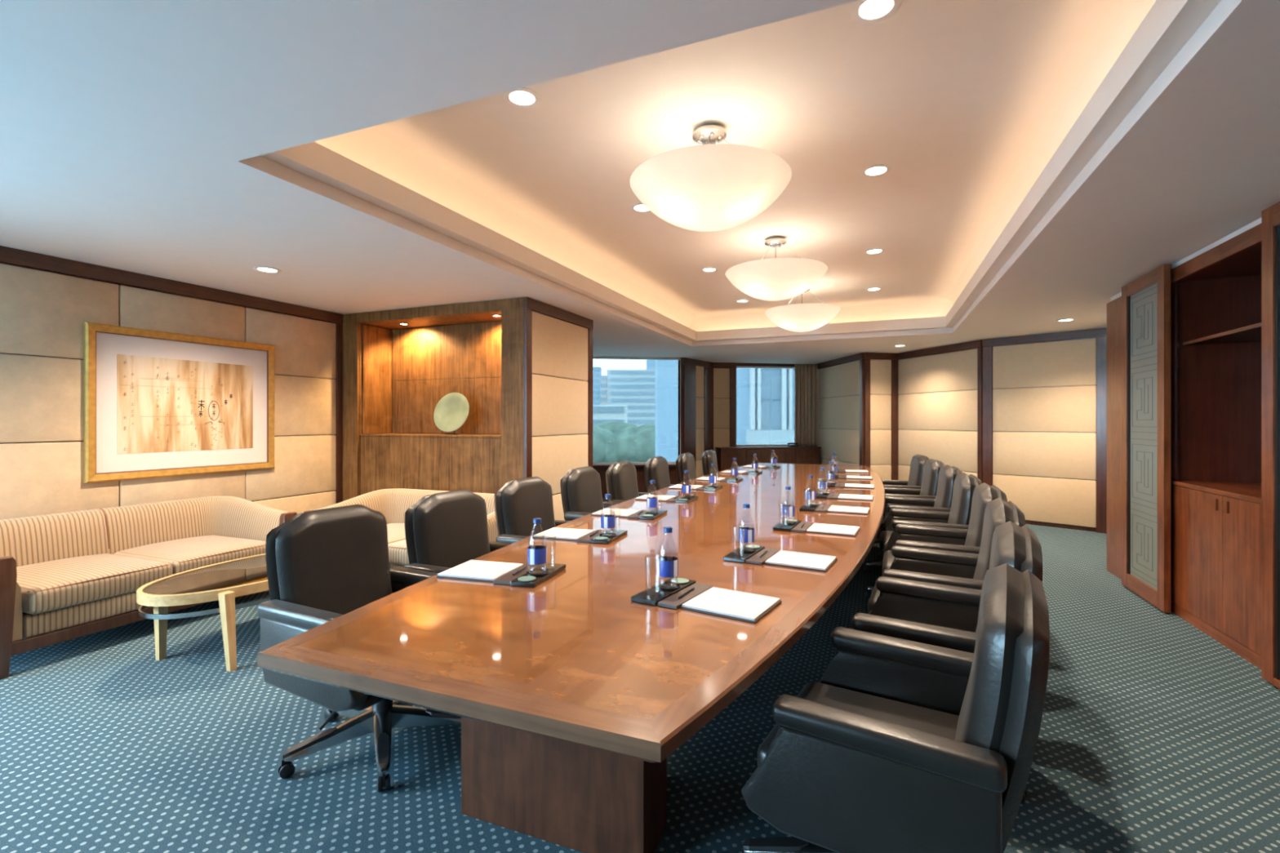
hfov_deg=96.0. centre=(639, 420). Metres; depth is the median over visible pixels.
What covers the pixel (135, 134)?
ceiling
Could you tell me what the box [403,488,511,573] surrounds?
leather armchair
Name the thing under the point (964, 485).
cushion
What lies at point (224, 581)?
coffee table
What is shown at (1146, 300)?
sliding door
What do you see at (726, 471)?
notepad
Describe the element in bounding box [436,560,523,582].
notepad
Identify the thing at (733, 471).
water bottle
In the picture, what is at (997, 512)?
cushion
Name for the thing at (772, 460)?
water bottle
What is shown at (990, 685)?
cushion
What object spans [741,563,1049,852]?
leather armchair
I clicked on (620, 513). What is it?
notepad
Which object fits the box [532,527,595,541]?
notepad
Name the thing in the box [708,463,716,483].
water bottle
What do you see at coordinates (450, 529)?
cushion
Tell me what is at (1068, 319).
recessed light
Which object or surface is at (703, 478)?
notepad
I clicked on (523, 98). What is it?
recessed light
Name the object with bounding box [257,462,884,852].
conference table
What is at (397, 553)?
seat cushion
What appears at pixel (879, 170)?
recessed light
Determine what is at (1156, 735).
floor
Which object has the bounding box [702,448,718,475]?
leather armchair
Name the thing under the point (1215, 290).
tall cabinet
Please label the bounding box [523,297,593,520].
wall
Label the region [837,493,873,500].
notepad
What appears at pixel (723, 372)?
wall
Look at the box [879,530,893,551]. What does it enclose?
seat cushion
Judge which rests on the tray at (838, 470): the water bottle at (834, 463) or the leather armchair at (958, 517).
the water bottle at (834, 463)
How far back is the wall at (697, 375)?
10.95 m
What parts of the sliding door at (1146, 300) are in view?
rail, rail, glass panel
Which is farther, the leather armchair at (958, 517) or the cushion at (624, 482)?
the cushion at (624, 482)
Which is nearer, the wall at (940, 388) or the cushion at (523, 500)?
the cushion at (523, 500)
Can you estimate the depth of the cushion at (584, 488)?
4.90 m
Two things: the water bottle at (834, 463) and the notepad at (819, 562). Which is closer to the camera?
the notepad at (819, 562)
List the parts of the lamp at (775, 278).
stem, lamp shade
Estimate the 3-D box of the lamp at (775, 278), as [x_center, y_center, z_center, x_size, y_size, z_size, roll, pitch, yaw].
[1.211,-1.357,5.145,0.890,0.545,0.890,0,0,22]
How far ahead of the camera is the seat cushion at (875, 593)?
3.00 m
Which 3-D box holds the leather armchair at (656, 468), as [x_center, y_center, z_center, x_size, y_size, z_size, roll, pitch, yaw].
[0.510,0.901,6.410,0.803,0.998,0.739,0,0,19]
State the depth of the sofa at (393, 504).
5.21 m
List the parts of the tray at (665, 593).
mint dish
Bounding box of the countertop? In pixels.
[1170,480,1261,503]
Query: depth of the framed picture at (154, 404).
4.74 m
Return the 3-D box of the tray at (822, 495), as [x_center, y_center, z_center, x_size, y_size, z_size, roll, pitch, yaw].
[1.606,0.636,4.948,0.185,0.025,0.310,0,0,23]
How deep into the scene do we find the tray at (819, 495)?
4.90 m
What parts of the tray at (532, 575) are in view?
mint dish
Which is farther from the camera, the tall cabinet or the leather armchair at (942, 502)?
the leather armchair at (942, 502)
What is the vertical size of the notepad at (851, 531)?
0.014 m
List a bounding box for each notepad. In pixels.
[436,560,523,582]
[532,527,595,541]
[591,508,639,517]
[635,494,675,501]
[669,484,702,489]
[680,586,782,622]
[695,476,725,480]
[720,470,746,473]
[742,465,764,468]
[764,550,837,572]
[805,523,860,536]
[826,505,870,514]
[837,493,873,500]
[844,469,868,472]
[844,483,874,488]
[846,475,872,479]
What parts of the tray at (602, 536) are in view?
mint dish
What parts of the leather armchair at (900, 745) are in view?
leg, arm panel, armrest, arm panel, armrest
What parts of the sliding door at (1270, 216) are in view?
rail, rail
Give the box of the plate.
[433,392,469,434]
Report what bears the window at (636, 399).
in the wall at (642, 487)
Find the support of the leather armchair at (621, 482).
on the floor
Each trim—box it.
[260,0,1221,342]
[592,463,675,467]
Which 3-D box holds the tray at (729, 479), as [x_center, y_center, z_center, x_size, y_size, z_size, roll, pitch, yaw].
[0.998,0.636,6.283,0.185,0.025,0.310,0,0,23]
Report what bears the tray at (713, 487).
on the conference table at (572, 696)
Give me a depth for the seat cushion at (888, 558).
3.82 m
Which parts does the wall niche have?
post, panel, panel, panel, panel, panel, panel, panel, panel, panel, panel, post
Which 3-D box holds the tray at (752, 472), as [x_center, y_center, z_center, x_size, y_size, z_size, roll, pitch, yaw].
[1.427,0.640,7.120,0.105,0.018,0.310,0,0,25]
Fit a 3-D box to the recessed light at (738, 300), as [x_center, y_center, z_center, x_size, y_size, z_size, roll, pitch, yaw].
[1.387,-1.626,7.818,0.188,0.007,0.188,0,0,22]
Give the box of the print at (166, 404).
[116,354,253,453]
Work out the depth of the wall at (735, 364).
11.56 m
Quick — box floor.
[0,498,1279,852]
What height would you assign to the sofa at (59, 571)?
0.759 m
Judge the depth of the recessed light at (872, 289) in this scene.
7.12 m
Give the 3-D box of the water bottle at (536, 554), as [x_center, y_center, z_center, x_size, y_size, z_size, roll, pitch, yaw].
[-0.425,0.518,2.385,0.079,0.226,0.079,0,0,-8]
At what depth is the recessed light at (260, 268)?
4.40 m
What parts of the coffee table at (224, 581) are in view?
leg, glass, leg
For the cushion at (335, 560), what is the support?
on the leather armchair at (323, 566)
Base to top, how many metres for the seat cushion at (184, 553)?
0.164 m
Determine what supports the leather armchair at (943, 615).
on the floor
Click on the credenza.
(744, 455)
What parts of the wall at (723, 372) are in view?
panel, panel, panel, crown rail, post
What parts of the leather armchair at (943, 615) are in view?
armrest, arm panel, armrest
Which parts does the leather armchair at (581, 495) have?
armrest, armrest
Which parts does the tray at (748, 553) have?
mint dish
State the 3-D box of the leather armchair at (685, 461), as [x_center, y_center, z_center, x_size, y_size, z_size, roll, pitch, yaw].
[0.897,0.901,7.205,0.799,0.998,0.739,0,0,17]
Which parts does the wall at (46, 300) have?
panel, panel, panel, crown rail, panel, panel, panel, panel, panel, panel, post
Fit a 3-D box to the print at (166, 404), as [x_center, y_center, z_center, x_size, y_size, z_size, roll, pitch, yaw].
[-3.796,-0.129,4.876,0.001,0.763,1.035,0,0,22]
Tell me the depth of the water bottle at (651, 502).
3.89 m
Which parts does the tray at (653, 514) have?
mint dish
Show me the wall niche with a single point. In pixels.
(395, 375)
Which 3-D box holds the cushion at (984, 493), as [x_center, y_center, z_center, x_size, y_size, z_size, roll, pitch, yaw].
[2.164,0.691,3.665,0.179,0.578,0.538,0,0,24]
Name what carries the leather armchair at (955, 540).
on the floor
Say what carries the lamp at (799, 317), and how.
hanging from the ceiling at (966, 103)
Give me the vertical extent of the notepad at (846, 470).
0.014 m
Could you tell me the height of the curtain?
1.655 m
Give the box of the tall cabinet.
[1170,217,1261,669]
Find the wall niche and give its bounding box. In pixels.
[342,297,523,501]
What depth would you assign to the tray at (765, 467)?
7.89 m
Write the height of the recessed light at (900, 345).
0.007 m
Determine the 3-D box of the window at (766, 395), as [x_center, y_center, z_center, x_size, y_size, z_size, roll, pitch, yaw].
[2.750,-0.295,11.719,1.760,1.630,0.050,0,0,-9]
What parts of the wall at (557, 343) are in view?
post, panel, crown rail, panel, panel, panel, post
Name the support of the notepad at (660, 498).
on the conference table at (572, 696)
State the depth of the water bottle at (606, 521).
3.14 m
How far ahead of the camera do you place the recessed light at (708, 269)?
6.20 m
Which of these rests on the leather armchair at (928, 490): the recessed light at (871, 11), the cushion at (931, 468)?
the cushion at (931, 468)
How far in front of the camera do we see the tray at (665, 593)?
2.12 m
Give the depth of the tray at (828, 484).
5.72 m
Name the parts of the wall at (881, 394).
post, crown rail, panel, panel, panel, panel, post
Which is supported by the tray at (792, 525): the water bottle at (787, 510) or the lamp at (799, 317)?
the water bottle at (787, 510)
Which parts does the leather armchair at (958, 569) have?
armrest, arm panel, armrest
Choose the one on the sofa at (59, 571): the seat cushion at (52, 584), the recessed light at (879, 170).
the seat cushion at (52, 584)
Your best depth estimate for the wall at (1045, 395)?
7.61 m
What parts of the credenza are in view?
door, door, door, door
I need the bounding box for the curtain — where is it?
[794,364,818,446]
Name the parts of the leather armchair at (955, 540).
arm panel, armrest, armrest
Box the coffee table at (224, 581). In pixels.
[136,553,270,671]
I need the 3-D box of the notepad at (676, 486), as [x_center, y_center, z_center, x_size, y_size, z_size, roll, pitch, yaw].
[0.450,0.642,5.598,0.272,0.014,0.256,0,0,22]
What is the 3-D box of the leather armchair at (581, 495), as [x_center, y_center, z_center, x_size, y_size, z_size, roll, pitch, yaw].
[-0.197,0.901,4.925,0.799,0.998,0.739,0,0,22]
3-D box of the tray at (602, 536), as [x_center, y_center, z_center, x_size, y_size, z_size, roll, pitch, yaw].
[-0.207,0.636,3.206,0.185,0.025,0.310,0,0,18]
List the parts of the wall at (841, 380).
panel, panel, panel, crown rail, panel, post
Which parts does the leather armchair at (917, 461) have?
armrest, armrest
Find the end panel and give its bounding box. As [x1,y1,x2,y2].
[1106,292,1121,579]
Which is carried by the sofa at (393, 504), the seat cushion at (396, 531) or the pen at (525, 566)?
the seat cushion at (396, 531)
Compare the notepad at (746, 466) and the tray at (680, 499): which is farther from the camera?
the notepad at (746, 466)
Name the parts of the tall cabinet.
door, door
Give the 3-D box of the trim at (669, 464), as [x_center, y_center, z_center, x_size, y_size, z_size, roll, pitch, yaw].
[-0.413,0.806,10.329,2.374,0.037,0.100,0,0,-9]
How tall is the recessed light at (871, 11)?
0.007 m
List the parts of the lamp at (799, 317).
lamp shade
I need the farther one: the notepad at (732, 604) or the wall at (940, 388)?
the wall at (940, 388)
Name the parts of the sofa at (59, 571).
arm post, rail, arm post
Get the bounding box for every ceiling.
[0,0,1279,364]
[314,0,1155,331]
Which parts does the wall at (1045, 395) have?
post, panel, panel, panel, panel, crown rail, post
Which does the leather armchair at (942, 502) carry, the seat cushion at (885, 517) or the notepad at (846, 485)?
the seat cushion at (885, 517)
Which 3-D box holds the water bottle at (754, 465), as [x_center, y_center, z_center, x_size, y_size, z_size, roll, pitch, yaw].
[1.418,0.518,7.103,0.079,0.226,0.079,0,0,-36]
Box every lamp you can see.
[629,124,791,231]
[724,236,827,300]
[764,288,840,332]
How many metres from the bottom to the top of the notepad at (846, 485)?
0.014 m
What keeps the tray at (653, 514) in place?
on the conference table at (572, 696)
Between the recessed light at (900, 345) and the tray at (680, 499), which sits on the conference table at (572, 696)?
the tray at (680, 499)
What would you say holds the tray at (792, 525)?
on the conference table at (572, 696)
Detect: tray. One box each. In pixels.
[493,563,565,587]
[576,528,627,544]
[627,509,666,519]
[631,577,713,609]
[666,495,697,502]
[695,484,723,490]
[720,477,742,482]
[723,544,780,564]
[742,471,762,474]
[748,471,762,474]
[761,466,780,468]
[773,519,813,533]
[799,502,831,512]
[816,491,839,498]
[816,492,830,498]
[826,481,844,487]
[826,482,836,487]
[829,468,845,472]
[834,474,846,479]
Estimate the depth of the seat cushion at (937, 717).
1.85 m
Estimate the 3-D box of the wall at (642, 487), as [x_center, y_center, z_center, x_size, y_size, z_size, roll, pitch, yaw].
[-0.562,0.120,10.408,2.705,2.560,0.100,0,0,-9]
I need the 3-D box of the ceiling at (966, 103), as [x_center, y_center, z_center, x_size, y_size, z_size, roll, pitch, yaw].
[1.164,-1.445,5.089,3.735,0.370,7.060,0,0,22]
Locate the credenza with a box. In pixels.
[715,446,821,471]
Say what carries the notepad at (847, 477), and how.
on the conference table at (572, 696)
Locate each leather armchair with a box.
[257,504,461,791]
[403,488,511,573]
[493,476,569,543]
[560,466,618,520]
[605,460,647,502]
[644,456,672,493]
[675,452,697,483]
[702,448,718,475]
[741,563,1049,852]
[851,520,1043,803]
[863,464,962,572]
[865,472,982,597]
[867,497,1026,613]
[871,458,945,546]
[881,453,929,488]
[881,482,1007,576]
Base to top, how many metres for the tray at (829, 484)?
0.025 m
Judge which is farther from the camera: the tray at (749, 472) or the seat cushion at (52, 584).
the tray at (749, 472)
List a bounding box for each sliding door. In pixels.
[1121,263,1170,613]
[1261,201,1279,688]
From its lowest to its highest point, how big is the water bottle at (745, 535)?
0.226 m
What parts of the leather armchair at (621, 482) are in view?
armrest, armrest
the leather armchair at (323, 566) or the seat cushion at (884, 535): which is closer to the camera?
the leather armchair at (323, 566)
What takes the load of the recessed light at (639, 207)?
in the ceiling at (966, 103)
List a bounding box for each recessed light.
[252,266,281,273]
[502,87,541,108]
[630,203,650,213]
[700,266,718,272]
[735,299,749,302]
[850,0,902,24]
[860,164,891,177]
[863,248,884,254]
[866,287,881,291]
[893,344,906,346]
[1055,318,1075,321]
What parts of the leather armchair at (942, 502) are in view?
leg, arm panel, arm panel, armrest, armrest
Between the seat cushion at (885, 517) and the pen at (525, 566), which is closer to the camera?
the pen at (525, 566)
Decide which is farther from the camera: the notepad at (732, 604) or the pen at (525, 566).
the pen at (525, 566)
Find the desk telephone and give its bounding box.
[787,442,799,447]
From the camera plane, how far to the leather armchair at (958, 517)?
4.33 m
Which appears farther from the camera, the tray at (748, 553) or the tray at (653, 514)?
the tray at (653, 514)
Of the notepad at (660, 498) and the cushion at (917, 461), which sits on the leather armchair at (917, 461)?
the cushion at (917, 461)
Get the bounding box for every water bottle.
[527,518,546,564]
[600,493,614,528]
[646,480,657,507]
[657,526,678,577]
[681,470,691,493]
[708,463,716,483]
[730,457,737,475]
[737,503,754,542]
[751,453,758,468]
[770,450,776,463]
[782,486,795,518]
[804,475,816,504]
[817,467,826,488]
[826,461,834,479]
[831,452,837,466]
[831,455,837,471]
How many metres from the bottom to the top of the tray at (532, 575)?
0.025 m
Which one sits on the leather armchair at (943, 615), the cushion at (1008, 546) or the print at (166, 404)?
the cushion at (1008, 546)
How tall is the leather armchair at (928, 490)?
0.998 m
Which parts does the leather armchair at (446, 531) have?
armrest, armrest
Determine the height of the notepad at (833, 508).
0.014 m
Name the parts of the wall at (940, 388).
panel, panel, panel, panel, crown rail, post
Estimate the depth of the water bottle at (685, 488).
4.67 m
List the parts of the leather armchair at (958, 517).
arm panel, arm panel, armrest, armrest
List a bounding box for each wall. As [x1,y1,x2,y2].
[0,245,342,519]
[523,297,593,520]
[593,357,682,498]
[679,357,713,477]
[713,362,734,452]
[734,363,815,446]
[815,352,863,465]
[863,352,899,479]
[896,339,982,483]
[982,327,1106,533]
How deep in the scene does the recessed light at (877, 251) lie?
5.53 m
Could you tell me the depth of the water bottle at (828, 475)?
5.77 m
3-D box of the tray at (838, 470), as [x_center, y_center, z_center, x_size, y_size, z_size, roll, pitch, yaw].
[2.540,0.636,7.409,0.185,0.025,0.310,0,0,18]
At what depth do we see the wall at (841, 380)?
10.58 m
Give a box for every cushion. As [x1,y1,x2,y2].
[16,553,172,614]
[114,534,266,574]
[275,504,392,614]
[386,523,405,544]
[387,539,408,565]
[412,488,490,568]
[501,476,555,536]
[566,466,604,512]
[610,460,639,500]
[757,681,959,767]
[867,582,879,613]
[879,515,887,529]
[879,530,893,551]
[881,550,894,576]
[906,453,926,485]
[920,458,941,496]
[933,464,957,507]
[947,472,975,524]
[955,563,1025,752]
[964,482,998,546]
[973,497,1013,580]
[975,520,1026,632]
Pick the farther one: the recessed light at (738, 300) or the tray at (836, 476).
the recessed light at (738, 300)
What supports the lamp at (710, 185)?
hanging from the ceiling at (966, 103)
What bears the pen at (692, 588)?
on the tray at (665, 593)
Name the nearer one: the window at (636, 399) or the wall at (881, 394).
the wall at (881, 394)
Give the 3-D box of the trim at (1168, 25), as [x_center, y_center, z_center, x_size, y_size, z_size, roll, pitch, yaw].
[1.164,-1.300,5.089,3.795,0.139,7.120,0,0,22]
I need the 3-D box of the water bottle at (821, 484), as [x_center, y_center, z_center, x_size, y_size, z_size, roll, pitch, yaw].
[1.578,0.518,4.981,0.079,0.226,0.079,0,0,-43]
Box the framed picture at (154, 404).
[83,321,274,483]
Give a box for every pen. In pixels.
[512,565,527,575]
[677,586,694,598]
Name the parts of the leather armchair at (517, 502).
armrest, armrest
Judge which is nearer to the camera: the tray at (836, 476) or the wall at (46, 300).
the wall at (46, 300)
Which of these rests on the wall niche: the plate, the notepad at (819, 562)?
the plate
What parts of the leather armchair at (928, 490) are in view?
leg, armrest, armrest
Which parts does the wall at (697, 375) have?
post, crown rail, panel, panel, panel, panel, post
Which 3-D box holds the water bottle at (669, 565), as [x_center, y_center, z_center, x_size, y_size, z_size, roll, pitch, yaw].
[0.106,0.518,2.190,0.079,0.226,0.079,0,0,-16]
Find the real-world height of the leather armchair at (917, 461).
0.998 m
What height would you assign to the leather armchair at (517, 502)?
0.998 m
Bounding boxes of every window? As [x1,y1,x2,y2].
[592,356,680,465]
[736,366,808,446]
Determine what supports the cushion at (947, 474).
on the leather armchair at (942, 502)
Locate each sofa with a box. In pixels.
[0,496,297,679]
[303,488,497,568]
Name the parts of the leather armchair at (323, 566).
armrest, arm panel, lever, leg, leg, seat, leg, arm panel, leg, armrest, leg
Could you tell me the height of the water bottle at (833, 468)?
0.226 m

